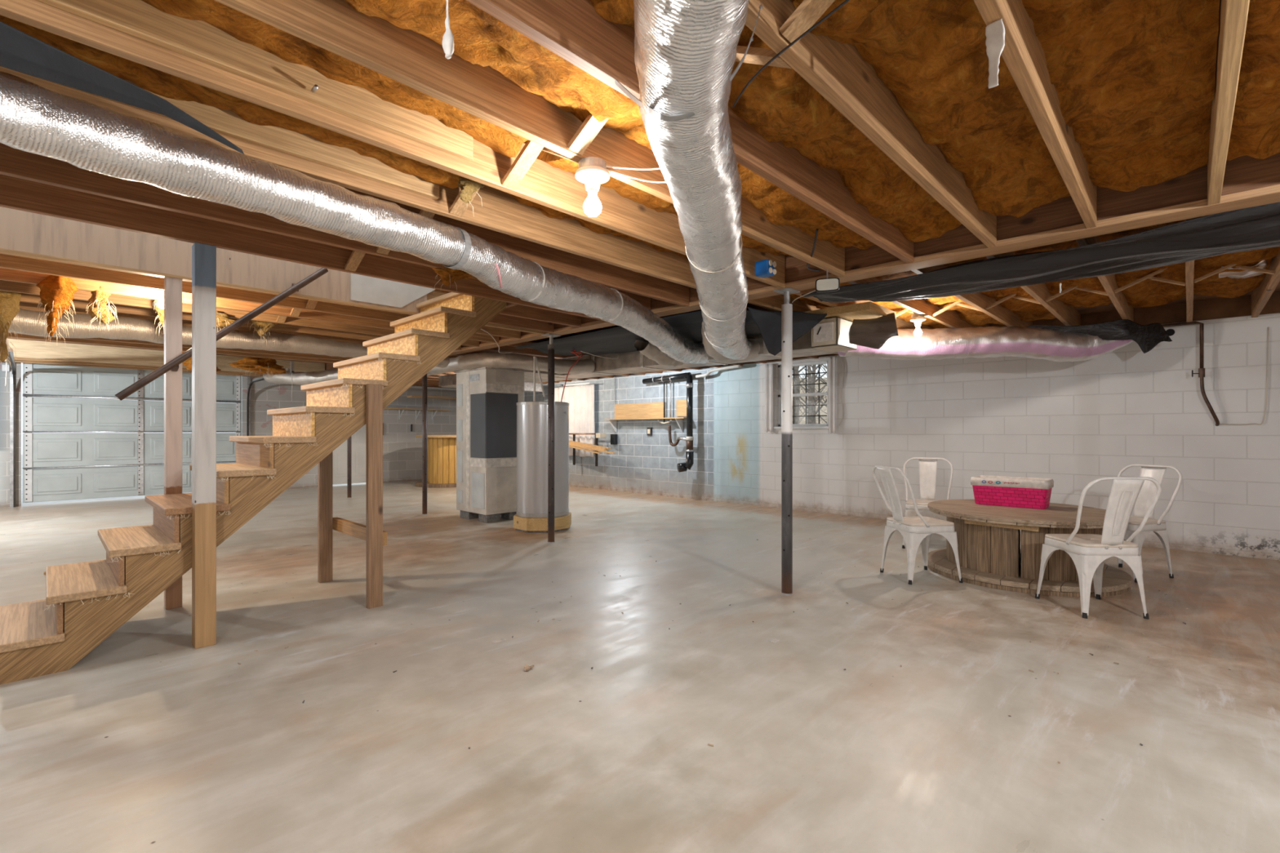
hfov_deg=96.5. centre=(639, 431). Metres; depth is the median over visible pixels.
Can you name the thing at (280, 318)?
brace
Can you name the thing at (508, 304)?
header
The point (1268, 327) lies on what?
wire
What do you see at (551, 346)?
steel post
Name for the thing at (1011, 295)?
brace
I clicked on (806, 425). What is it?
window
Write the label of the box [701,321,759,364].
flexible duct
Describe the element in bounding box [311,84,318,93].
hook
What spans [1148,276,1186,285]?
brace
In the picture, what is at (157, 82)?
insulation batt
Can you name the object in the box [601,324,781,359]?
joist
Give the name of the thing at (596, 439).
stand
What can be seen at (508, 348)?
joist
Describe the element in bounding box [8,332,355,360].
joist
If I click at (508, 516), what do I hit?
cinder block
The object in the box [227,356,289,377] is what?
insulation
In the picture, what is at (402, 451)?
wall
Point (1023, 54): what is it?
joist
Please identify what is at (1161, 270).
brace
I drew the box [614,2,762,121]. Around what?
strap
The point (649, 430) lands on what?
wall outlet
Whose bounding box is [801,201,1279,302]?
plastic sheet
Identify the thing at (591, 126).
brace
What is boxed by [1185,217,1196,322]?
joist
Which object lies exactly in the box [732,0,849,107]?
cable
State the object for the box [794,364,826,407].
bare tree
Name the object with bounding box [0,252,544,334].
joist
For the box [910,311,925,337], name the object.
lamp
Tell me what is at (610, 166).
cable
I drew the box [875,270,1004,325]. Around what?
insulation batt
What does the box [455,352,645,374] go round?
joist
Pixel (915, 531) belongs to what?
metal chair
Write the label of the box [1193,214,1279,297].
insulation batt
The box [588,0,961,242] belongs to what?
insulation batt
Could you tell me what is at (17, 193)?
joist
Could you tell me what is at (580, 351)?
cable
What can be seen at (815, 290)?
cable
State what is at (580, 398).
curtain
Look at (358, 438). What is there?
door
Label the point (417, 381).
joist
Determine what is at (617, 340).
sheet
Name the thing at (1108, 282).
joist
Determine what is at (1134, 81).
insulation batt
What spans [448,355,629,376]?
joist
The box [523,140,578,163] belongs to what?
brace
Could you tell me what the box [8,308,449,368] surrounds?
flexible duct
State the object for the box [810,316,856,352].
box
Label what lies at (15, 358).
joist
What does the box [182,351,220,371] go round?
insulation
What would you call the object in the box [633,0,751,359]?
flexible duct
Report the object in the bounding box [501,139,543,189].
brace
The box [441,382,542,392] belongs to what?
duct
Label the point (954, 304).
brace
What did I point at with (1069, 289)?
brace
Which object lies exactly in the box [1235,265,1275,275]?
brace
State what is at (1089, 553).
metal chair
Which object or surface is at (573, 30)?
joist
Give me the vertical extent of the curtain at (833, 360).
1.034 m
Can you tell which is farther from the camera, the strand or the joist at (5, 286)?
the joist at (5, 286)
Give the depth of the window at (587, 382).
11.39 m
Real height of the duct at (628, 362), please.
0.244 m
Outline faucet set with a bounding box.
[657,419,671,423]
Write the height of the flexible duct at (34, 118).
0.298 m
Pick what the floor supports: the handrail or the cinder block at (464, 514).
the cinder block at (464, 514)
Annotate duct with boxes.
[0,71,710,364]
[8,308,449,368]
[262,368,337,385]
[426,352,595,376]
[439,329,837,386]
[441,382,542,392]
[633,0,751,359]
[634,340,684,367]
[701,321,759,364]
[837,326,1133,361]
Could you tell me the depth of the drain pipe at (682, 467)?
9.07 m
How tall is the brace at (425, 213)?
0.219 m
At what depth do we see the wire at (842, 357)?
7.53 m
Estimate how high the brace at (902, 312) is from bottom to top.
0.174 m
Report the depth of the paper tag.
8.21 m
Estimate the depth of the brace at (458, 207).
2.51 m
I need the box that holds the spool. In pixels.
[415,434,456,488]
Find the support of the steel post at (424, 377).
on the floor
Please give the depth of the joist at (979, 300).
4.77 m
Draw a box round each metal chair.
[872,465,963,584]
[902,457,953,548]
[1035,476,1160,619]
[1117,463,1182,582]
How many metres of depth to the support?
3.60 m
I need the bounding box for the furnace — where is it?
[453,352,562,515]
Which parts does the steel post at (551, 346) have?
plate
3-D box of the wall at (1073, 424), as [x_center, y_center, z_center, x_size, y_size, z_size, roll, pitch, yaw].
[1.657,0.048,8.663,15.600,2.115,0.200,0,0,44]
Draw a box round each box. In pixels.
[755,258,776,278]
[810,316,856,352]
[815,269,839,292]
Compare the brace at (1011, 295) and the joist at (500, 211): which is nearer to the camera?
the joist at (500, 211)
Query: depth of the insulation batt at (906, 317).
5.26 m
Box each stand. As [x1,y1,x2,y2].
[573,434,575,465]
[595,434,597,466]
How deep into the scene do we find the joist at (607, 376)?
10.52 m
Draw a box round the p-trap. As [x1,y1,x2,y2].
[667,425,679,446]
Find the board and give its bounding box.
[0,206,435,315]
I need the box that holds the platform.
[513,512,571,533]
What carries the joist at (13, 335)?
attached to the ceiling
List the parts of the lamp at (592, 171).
bulb glass, bulb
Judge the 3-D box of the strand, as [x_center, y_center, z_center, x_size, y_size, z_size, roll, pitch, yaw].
[-0.400,-0.875,1.192,0.031,0.191,0.022,0,0,44]
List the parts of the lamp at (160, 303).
bulb glass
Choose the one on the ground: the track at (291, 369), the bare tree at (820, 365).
the bare tree at (820, 365)
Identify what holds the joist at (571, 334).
attached to the ceiling
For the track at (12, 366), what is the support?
attached to the wall at (402, 451)
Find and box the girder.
[324,152,1279,369]
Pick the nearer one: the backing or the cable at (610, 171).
the cable at (610, 171)
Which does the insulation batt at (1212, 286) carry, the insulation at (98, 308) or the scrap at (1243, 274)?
the scrap at (1243, 274)
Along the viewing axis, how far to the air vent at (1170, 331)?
5.35 m
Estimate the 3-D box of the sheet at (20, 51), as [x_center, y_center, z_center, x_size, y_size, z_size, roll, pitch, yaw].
[-1.492,-0.938,1.457,0.141,0.104,0.887,0,0,37]
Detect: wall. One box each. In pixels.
[0,361,456,507]
[524,312,1279,560]
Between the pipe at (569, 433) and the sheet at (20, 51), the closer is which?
the sheet at (20, 51)
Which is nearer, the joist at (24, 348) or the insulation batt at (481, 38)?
the insulation batt at (481, 38)
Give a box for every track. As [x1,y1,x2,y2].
[4,339,15,506]
[246,361,294,435]
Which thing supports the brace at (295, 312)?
attached to the joist at (6, 261)
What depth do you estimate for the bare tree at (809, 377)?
25.54 m
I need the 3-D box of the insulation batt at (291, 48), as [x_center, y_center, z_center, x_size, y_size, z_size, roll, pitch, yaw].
[-1.937,-1.104,0.517,0.368,0.174,4.388,0,0,44]
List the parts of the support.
cross rail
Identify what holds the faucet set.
attached to the wall shelf at (648, 411)
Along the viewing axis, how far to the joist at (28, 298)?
5.17 m
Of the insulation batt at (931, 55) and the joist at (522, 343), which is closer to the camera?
the insulation batt at (931, 55)
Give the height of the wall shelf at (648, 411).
0.540 m
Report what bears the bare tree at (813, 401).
on the ground
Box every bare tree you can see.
[794,364,821,424]
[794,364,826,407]
[799,364,826,423]
[799,365,826,423]
[799,369,826,423]
[801,364,826,413]
[802,364,826,404]
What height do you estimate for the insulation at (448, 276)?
0.212 m
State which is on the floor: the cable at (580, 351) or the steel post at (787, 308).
the steel post at (787, 308)
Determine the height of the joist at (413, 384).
0.206 m
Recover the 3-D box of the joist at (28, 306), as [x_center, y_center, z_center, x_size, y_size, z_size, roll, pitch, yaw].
[-4.713,-1.077,4.689,0.041,0.236,6.605,0,0,44]
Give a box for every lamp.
[154,288,164,309]
[575,156,609,217]
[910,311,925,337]
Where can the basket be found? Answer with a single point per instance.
(999, 491)
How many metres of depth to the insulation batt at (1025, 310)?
4.90 m
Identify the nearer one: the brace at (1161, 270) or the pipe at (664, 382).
the brace at (1161, 270)
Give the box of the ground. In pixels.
[799,377,826,424]
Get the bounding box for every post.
[164,276,182,609]
[191,242,216,648]
[346,435,351,497]
[422,373,427,515]
[541,333,560,542]
[773,287,799,595]
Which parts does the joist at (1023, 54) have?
plastic strip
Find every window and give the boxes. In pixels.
[562,382,589,386]
[773,360,829,428]
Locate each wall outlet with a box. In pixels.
[610,377,617,444]
[646,427,652,435]
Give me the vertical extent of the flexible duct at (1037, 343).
0.360 m
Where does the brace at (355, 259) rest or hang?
attached to the joist at (14, 162)
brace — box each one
[276,315,286,323]
[289,307,301,316]
[305,299,317,309]
[344,250,365,271]
[376,246,390,254]
[418,209,435,218]
[448,187,479,216]
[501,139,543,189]
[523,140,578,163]
[567,114,608,155]
[735,45,791,68]
[779,0,835,45]
[896,308,908,316]
[932,301,962,316]
[949,302,982,311]
[985,293,1016,310]
[1013,296,1040,304]
[1045,286,1077,302]
[1075,287,1107,295]
[1114,267,1168,293]
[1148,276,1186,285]
[1193,263,1235,283]
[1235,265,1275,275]
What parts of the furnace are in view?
pale panel, dark panel, panel, dark panel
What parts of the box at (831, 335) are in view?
panel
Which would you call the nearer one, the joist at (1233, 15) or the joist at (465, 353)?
the joist at (1233, 15)
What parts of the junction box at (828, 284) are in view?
glass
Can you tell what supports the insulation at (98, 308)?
hanging from the joist at (6, 274)
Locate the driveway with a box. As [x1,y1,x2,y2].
[21,454,365,505]
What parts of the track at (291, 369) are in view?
horizontal arm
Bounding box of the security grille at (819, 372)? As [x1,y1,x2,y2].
[792,364,826,424]
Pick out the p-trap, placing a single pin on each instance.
(671, 443)
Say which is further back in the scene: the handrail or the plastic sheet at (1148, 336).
the plastic sheet at (1148, 336)
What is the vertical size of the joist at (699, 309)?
0.206 m
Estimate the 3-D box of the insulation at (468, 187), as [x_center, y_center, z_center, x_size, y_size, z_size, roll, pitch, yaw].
[-0.712,-0.973,2.403,0.094,0.165,0.115,0,0,44]
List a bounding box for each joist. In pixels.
[0,0,784,288]
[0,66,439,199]
[0,66,696,288]
[0,142,650,310]
[0,173,603,320]
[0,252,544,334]
[0,253,520,338]
[0,267,498,343]
[0,280,479,346]
[0,360,262,377]
[7,333,341,363]
[7,338,324,372]
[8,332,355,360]
[13,357,263,374]
[16,292,461,350]
[19,302,367,342]
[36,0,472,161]
[214,0,844,276]
[341,186,688,306]
[413,382,439,386]
[413,384,455,388]
[416,381,439,384]
[417,379,439,382]
[419,377,439,380]
[426,375,439,378]
[431,373,547,384]
[443,372,559,382]
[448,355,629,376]
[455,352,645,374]
[466,0,914,263]
[470,349,663,373]
[487,345,681,371]
[488,314,554,333]
[498,304,581,327]
[507,342,701,369]
[527,337,721,367]
[553,333,743,365]
[575,328,767,363]
[599,375,613,377]
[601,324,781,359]
[659,315,819,359]
[664,309,838,354]
[744,0,996,248]
[746,302,773,311]
[747,294,822,311]
[794,288,933,328]
[848,276,989,328]
[911,264,1032,326]
[973,0,1097,228]
[986,251,1080,325]
[1075,235,1133,321]
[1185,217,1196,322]
[1207,0,1249,205]
[1251,248,1279,317]
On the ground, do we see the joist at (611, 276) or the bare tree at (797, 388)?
the bare tree at (797, 388)
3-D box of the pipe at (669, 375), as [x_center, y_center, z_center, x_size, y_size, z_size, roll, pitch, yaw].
[0.508,-0.540,9.516,0.024,0.790,0.024,0,0,44]
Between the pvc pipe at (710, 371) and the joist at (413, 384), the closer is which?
the pvc pipe at (710, 371)
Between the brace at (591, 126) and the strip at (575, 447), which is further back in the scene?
the strip at (575, 447)
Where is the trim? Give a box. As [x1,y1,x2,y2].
[560,291,1279,382]
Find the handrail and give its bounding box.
[115,267,328,400]
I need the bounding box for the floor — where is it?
[0,480,1279,852]
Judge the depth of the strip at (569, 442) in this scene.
10.57 m
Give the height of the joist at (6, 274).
0.237 m
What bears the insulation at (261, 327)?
hanging from the ceiling
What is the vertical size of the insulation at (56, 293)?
0.458 m
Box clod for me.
[524,664,533,671]
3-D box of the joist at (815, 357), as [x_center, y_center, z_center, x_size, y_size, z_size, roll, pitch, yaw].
[1.172,-1.092,6.496,0.041,0.207,3.840,0,0,44]
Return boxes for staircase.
[0,292,506,684]
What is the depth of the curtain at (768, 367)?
8.27 m
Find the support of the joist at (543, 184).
attached to the ceiling
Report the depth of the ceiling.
5.62 m
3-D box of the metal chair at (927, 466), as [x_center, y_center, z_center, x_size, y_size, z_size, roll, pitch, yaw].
[2.773,0.685,5.511,0.443,0.843,0.517,0,0,28]
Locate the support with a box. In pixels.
[317,383,386,608]
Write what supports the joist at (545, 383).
attached to the ceiling
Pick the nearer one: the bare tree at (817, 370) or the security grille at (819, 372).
the security grille at (819, 372)
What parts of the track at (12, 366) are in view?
cord, horizontal arm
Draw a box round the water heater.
[516,351,579,517]
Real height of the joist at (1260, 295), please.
0.206 m
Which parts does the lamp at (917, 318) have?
bulb glass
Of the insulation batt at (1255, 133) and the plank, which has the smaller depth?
the insulation batt at (1255, 133)
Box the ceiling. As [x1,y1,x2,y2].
[6,211,1279,364]
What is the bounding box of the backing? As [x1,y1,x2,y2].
[804,301,896,321]
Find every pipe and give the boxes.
[568,433,595,434]
[642,372,693,472]
[663,382,664,422]
[669,374,671,422]
[695,364,742,377]
[1161,321,1219,426]
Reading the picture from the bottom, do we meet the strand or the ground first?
the ground
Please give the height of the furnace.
1.945 m
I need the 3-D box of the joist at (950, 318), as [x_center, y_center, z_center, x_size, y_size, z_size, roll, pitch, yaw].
[2.638,-1.092,5.090,0.043,0.206,3.840,0,0,44]
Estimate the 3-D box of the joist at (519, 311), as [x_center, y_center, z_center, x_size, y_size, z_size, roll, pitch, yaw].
[-0.879,-1.077,4.940,0.039,0.235,0.935,0,0,44]
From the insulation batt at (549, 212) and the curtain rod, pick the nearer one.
the insulation batt at (549, 212)
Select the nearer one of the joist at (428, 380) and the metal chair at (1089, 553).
the metal chair at (1089, 553)
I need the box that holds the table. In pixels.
[927,499,1132,597]
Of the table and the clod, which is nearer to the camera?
the clod
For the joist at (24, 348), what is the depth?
8.03 m
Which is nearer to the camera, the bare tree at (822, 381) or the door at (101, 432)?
the door at (101, 432)
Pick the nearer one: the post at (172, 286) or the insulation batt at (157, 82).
the insulation batt at (157, 82)
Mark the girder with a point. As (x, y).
(1248, 181)
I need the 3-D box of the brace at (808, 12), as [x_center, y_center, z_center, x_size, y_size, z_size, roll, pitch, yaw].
[0.495,-1.073,1.285,0.376,0.219,0.060,0,0,44]
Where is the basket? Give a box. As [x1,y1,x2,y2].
[970,475,1053,509]
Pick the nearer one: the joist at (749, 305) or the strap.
the strap
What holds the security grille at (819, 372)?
attached to the window at (806, 425)
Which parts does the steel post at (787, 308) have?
plate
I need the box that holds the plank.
[406,395,456,399]
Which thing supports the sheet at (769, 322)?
hanging from the sheet at (617, 340)
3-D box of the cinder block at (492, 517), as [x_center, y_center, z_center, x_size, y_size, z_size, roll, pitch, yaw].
[-1.844,1.056,6.999,0.190,0.098,0.190,0,0,44]
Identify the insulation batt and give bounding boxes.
[0,14,464,188]
[142,0,528,157]
[345,0,875,248]
[502,191,688,259]
[537,150,790,255]
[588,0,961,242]
[790,293,832,308]
[791,0,1071,217]
[840,282,950,328]
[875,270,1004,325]
[942,256,1056,320]
[1013,240,1112,307]
[1022,0,1219,191]
[1098,219,1186,306]
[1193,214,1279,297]
[1226,0,1279,160]
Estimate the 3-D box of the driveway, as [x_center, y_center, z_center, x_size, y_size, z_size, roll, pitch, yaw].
[-19.848,1.170,17.301,27.400,0.110,17.500,0,0,44]
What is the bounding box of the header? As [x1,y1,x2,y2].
[506,302,517,307]
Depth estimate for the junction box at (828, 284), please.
3.39 m
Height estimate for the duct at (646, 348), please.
0.300 m
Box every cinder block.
[460,510,478,519]
[478,513,500,523]
[501,511,516,519]
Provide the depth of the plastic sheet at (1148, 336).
5.10 m
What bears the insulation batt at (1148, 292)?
attached to the ceiling
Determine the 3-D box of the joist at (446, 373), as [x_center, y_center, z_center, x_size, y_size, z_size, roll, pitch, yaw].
[-2.919,-1.092,10.420,0.039,0.207,3.840,0,0,44]
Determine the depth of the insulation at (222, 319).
4.68 m
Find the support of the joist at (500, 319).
attached to the girder
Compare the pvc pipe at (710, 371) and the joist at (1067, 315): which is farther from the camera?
the pvc pipe at (710, 371)
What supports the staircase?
on the floor
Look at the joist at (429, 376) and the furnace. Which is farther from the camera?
the joist at (429, 376)
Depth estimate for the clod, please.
2.63 m
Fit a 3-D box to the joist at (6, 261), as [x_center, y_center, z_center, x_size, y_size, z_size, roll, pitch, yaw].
[-3.539,-1.077,3.564,0.041,0.236,6.605,0,0,44]
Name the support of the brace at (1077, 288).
attached to the joist at (1067, 315)
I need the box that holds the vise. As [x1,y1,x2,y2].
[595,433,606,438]
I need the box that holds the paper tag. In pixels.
[1,364,8,371]
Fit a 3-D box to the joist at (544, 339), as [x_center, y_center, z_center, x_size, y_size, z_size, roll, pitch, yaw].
[0.004,-1.092,7.616,0.039,0.206,3.840,0,0,44]
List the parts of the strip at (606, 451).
lumber strip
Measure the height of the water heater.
1.874 m
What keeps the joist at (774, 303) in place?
attached to the ceiling
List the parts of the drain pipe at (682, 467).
arm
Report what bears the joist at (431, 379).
attached to the ceiling
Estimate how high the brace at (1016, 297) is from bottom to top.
0.174 m
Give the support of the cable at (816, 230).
attached to the joist at (410, 58)
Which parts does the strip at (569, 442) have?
lumber strip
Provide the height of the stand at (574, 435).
0.600 m
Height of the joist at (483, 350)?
0.206 m
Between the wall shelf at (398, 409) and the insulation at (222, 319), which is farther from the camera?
the wall shelf at (398, 409)
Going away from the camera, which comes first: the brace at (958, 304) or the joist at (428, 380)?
the brace at (958, 304)
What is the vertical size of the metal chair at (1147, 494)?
0.843 m
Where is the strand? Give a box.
[442,0,453,58]
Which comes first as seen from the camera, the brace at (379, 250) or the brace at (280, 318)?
the brace at (379, 250)
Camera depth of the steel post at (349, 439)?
9.45 m
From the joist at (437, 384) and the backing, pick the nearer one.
the backing
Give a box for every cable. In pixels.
[480,328,511,353]
[571,349,582,357]
[580,351,619,359]
[605,165,660,169]
[606,168,666,182]
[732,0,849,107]
[791,289,815,302]
[806,228,819,271]
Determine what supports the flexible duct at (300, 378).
hanging from the joist at (13, 335)
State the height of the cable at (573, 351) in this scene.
0.112 m
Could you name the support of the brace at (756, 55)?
attached to the joist at (573, 30)
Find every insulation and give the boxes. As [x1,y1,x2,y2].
[0,290,21,364]
[35,275,78,346]
[85,286,118,328]
[152,299,164,331]
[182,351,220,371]
[216,311,235,335]
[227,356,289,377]
[247,320,277,342]
[430,266,475,293]
[457,177,484,217]
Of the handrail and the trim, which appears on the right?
the trim
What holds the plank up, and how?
attached to the wall at (402, 451)
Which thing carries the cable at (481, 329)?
hanging from the header
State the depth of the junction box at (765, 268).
3.43 m
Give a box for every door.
[22,363,241,502]
[333,424,365,484]
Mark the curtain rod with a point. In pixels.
(597, 383)
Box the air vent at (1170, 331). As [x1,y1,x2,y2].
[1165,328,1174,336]
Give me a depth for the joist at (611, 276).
3.59 m
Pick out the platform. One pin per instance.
(529, 525)
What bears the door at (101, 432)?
in the wall at (402, 451)
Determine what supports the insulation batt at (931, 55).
attached to the ceiling
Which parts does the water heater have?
tank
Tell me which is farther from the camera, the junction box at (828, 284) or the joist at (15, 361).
the joist at (15, 361)
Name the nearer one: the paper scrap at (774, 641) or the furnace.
the paper scrap at (774, 641)
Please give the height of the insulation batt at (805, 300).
0.136 m
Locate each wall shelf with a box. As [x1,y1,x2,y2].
[384,407,449,419]
[604,400,686,432]
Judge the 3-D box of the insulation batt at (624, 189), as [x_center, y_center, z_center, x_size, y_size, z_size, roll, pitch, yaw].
[0.356,-1.122,2.908,0.368,0.138,1.882,0,0,44]
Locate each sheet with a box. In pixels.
[0,21,244,155]
[513,310,761,355]
[747,306,826,355]
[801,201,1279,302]
[1026,319,1172,353]
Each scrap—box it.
[769,638,779,643]
[848,312,897,349]
[1218,259,1266,278]
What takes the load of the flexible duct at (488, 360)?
attached to the duct at (628, 362)
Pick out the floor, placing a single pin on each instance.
(153, 741)
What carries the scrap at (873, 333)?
hanging from the joist at (900, 324)
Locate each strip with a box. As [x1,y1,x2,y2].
[568,440,610,449]
[568,443,615,453]
[568,445,601,453]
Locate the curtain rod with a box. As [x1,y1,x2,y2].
[546,382,598,388]
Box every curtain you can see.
[554,384,595,457]
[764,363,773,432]
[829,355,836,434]
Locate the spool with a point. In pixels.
(442, 449)
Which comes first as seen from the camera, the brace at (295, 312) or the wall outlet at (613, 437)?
the brace at (295, 312)
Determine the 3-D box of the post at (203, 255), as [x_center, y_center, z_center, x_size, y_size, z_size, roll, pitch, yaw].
[-2.256,0.073,2.957,0.086,2.064,0.089,0,0,44]
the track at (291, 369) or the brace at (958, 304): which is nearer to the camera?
the brace at (958, 304)
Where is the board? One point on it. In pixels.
(24, 233)
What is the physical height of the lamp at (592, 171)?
0.190 m
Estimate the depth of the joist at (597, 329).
5.93 m
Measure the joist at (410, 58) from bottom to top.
0.237 m
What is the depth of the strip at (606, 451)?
10.42 m
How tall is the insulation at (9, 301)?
0.562 m
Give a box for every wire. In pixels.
[839,357,844,425]
[1219,327,1269,425]
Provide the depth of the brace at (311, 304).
4.47 m
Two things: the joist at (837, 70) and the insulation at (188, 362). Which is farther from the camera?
the insulation at (188, 362)
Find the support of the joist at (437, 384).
attached to the ceiling
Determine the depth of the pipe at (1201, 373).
5.12 m
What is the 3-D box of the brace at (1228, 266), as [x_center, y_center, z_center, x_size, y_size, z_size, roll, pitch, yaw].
[3.858,-1.085,3.713,0.376,0.174,0.040,0,0,44]
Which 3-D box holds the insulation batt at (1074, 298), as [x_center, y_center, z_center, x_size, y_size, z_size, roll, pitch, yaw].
[3.016,-1.126,4.019,0.370,0.130,2.794,0,0,44]
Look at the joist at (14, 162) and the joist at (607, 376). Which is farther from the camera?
the joist at (607, 376)
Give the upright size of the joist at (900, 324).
0.206 m

